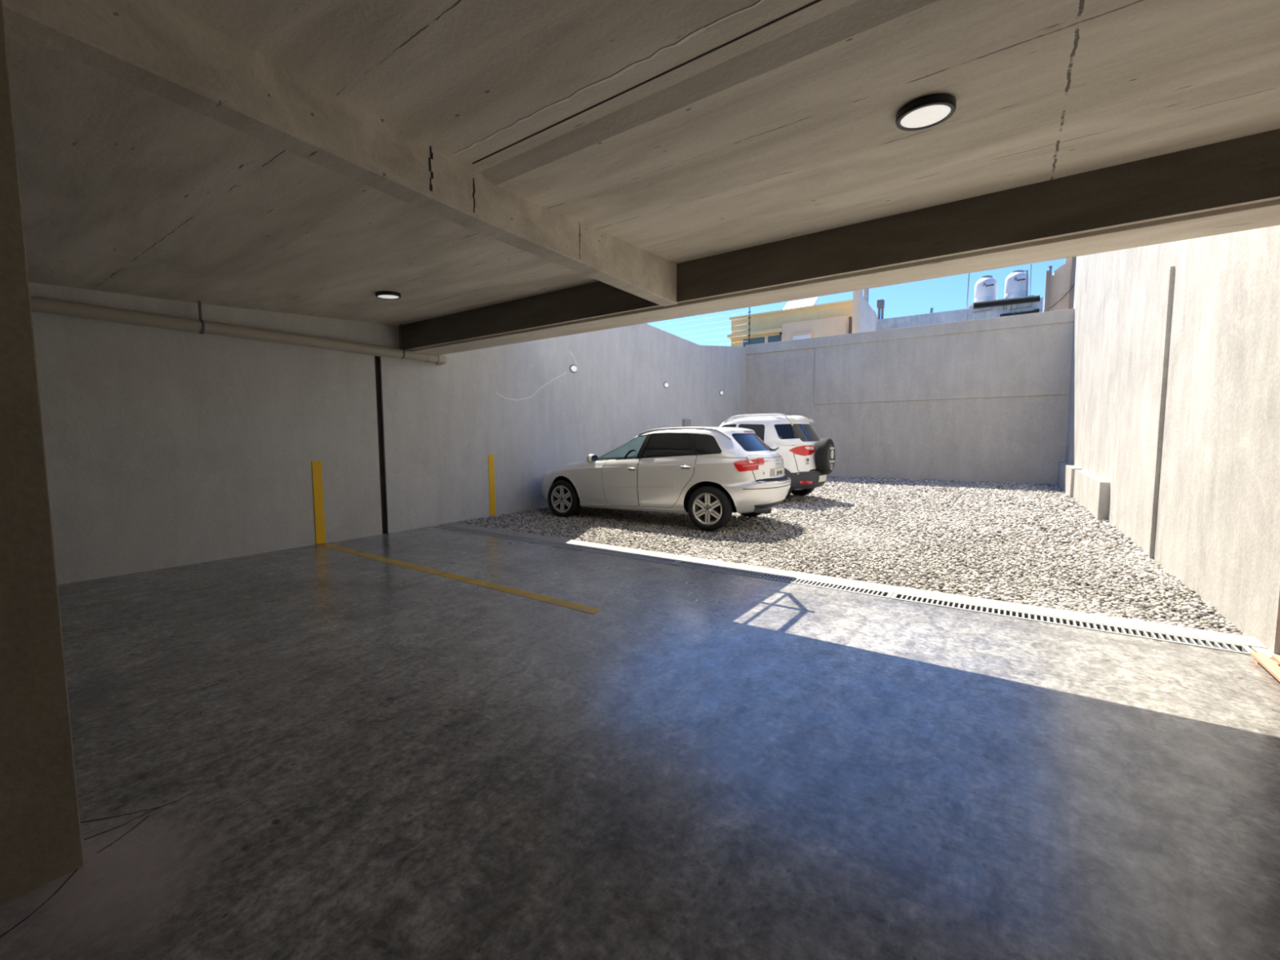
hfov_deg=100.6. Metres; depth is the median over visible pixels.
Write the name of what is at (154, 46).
concrete beam
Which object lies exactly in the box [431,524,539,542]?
drain grate
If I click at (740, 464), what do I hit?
tail lamp
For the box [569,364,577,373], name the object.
wall light
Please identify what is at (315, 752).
floor
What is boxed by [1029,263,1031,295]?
antenna pole
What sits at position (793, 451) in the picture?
tail lamp
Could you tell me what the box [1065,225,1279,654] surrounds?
wall
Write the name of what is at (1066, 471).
concrete block
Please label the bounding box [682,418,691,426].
meter box
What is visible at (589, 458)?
mirror
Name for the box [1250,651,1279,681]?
board
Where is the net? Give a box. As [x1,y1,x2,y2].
[655,306,751,345]
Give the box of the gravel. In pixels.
[453,475,1241,635]
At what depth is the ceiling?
2.46 m
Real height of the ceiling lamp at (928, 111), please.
0.052 m
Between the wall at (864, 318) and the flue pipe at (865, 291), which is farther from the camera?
the flue pipe at (865, 291)
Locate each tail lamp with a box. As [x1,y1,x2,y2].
[733,457,764,471]
[788,445,814,456]
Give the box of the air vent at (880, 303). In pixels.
[876,299,884,319]
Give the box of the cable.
[1043,283,1075,311]
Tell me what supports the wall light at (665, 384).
attached to the wall at (165, 447)
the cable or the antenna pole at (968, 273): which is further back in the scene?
the antenna pole at (968, 273)
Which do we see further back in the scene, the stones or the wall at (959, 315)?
the wall at (959, 315)
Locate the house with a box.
[727,299,853,346]
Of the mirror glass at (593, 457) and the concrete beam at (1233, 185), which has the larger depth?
the mirror glass at (593, 457)
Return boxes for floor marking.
[317,543,599,614]
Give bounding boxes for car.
[541,426,791,531]
[719,413,835,501]
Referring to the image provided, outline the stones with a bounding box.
[466,476,1246,635]
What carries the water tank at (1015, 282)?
on the wall at (1037, 307)
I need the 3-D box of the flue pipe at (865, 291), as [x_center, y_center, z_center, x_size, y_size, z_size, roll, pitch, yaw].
[9.290,-4.351,22.034,0.155,7.650,0.200,3,6,35]
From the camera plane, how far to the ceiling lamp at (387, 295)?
5.37 m
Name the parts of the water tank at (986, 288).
tank lid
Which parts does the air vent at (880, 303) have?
leg, leg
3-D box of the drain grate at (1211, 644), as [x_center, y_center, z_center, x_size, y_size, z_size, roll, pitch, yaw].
[2.874,0.996,3.766,1.990,0.026,0.180,3,6,35]
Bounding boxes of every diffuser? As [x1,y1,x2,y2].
[377,294,398,298]
[900,104,951,128]
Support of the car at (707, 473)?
on the stones
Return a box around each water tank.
[973,275,997,302]
[1004,270,1028,298]
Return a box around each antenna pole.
[966,273,969,308]
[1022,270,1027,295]
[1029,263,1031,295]
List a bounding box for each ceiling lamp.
[374,290,400,299]
[895,93,956,130]
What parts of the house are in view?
pane, pane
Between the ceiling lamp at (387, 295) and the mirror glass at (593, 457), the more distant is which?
the mirror glass at (593, 457)
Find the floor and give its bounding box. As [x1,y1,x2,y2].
[0,526,1279,959]
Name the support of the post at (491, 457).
attached to the wall at (165, 447)
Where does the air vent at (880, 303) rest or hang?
in the wall at (959, 315)
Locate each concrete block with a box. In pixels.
[1057,462,1081,497]
[1073,470,1110,519]
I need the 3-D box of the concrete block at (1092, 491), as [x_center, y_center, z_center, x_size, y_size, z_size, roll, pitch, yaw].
[8.220,0.328,9.592,0.300,0.825,3.554,3,6,34]
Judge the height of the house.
6.568 m
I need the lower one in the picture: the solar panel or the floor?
the floor
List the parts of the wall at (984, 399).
raised panel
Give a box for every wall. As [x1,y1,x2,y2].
[28,281,746,585]
[745,308,1075,484]
[852,289,877,333]
[876,308,967,330]
[967,294,1043,320]
[1043,256,1076,311]
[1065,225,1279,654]
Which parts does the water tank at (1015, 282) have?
tank lid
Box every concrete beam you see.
[2,0,678,306]
[398,128,1279,355]
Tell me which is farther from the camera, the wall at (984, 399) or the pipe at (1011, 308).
the pipe at (1011, 308)
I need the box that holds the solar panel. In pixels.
[783,297,817,309]
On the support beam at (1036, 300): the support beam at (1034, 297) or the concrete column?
the support beam at (1034, 297)
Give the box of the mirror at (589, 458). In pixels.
[586,453,593,462]
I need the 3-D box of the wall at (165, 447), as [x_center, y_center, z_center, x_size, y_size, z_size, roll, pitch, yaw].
[-2.179,-2.343,9.635,0.581,6.250,22.730,3,5,33]
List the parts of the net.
mast post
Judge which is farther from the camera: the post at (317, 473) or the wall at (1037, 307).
the wall at (1037, 307)
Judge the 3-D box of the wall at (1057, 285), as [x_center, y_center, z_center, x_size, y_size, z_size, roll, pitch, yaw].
[12.631,-3.419,16.040,0.834,6.716,0.650,3,6,35]
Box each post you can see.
[311,461,325,544]
[488,454,495,515]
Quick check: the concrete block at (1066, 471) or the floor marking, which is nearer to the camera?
the floor marking
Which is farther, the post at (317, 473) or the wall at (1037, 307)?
the wall at (1037, 307)
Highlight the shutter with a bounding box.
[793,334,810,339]
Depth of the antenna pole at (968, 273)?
22.58 m
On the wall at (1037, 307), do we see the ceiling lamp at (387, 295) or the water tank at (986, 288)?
the water tank at (986, 288)
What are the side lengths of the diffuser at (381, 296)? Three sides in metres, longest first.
0.199 x 0.199 x 0.024 m
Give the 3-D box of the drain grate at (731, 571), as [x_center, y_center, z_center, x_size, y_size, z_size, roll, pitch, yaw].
[1.218,0.911,4.929,2.050,0.026,0.180,3,6,35]
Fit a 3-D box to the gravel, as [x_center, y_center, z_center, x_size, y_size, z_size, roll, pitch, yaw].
[3.893,0.383,11.339,9.209,0.114,13.008,3,6,35]
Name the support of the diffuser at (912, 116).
attached to the ceiling lamp at (928, 111)
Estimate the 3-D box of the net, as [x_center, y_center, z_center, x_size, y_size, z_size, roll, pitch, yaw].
[1.048,-5.611,20.890,7.050,1.350,0.055,3,6,35]
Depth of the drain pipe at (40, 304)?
5.46 m
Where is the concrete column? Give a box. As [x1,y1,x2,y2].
[0,0,84,905]
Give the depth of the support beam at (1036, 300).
20.97 m
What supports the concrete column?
on the floor
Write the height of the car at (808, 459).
1.771 m
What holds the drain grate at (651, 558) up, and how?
in the floor
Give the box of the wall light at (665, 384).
[663,382,668,387]
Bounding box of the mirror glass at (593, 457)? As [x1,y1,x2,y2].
[591,454,598,462]
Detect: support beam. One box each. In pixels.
[973,295,1039,306]
[973,298,1039,308]
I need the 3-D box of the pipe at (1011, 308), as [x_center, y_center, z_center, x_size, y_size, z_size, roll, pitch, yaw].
[14.481,-6.880,21.223,1.941,0.343,0.042,3,6,35]
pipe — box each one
[30,296,447,364]
[863,288,868,302]
[973,302,1032,312]
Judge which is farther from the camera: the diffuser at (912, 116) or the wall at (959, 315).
the wall at (959, 315)
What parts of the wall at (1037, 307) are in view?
tank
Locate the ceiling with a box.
[4,0,1279,325]
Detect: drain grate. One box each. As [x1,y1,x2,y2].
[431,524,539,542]
[531,539,679,564]
[672,560,893,598]
[889,592,1254,654]

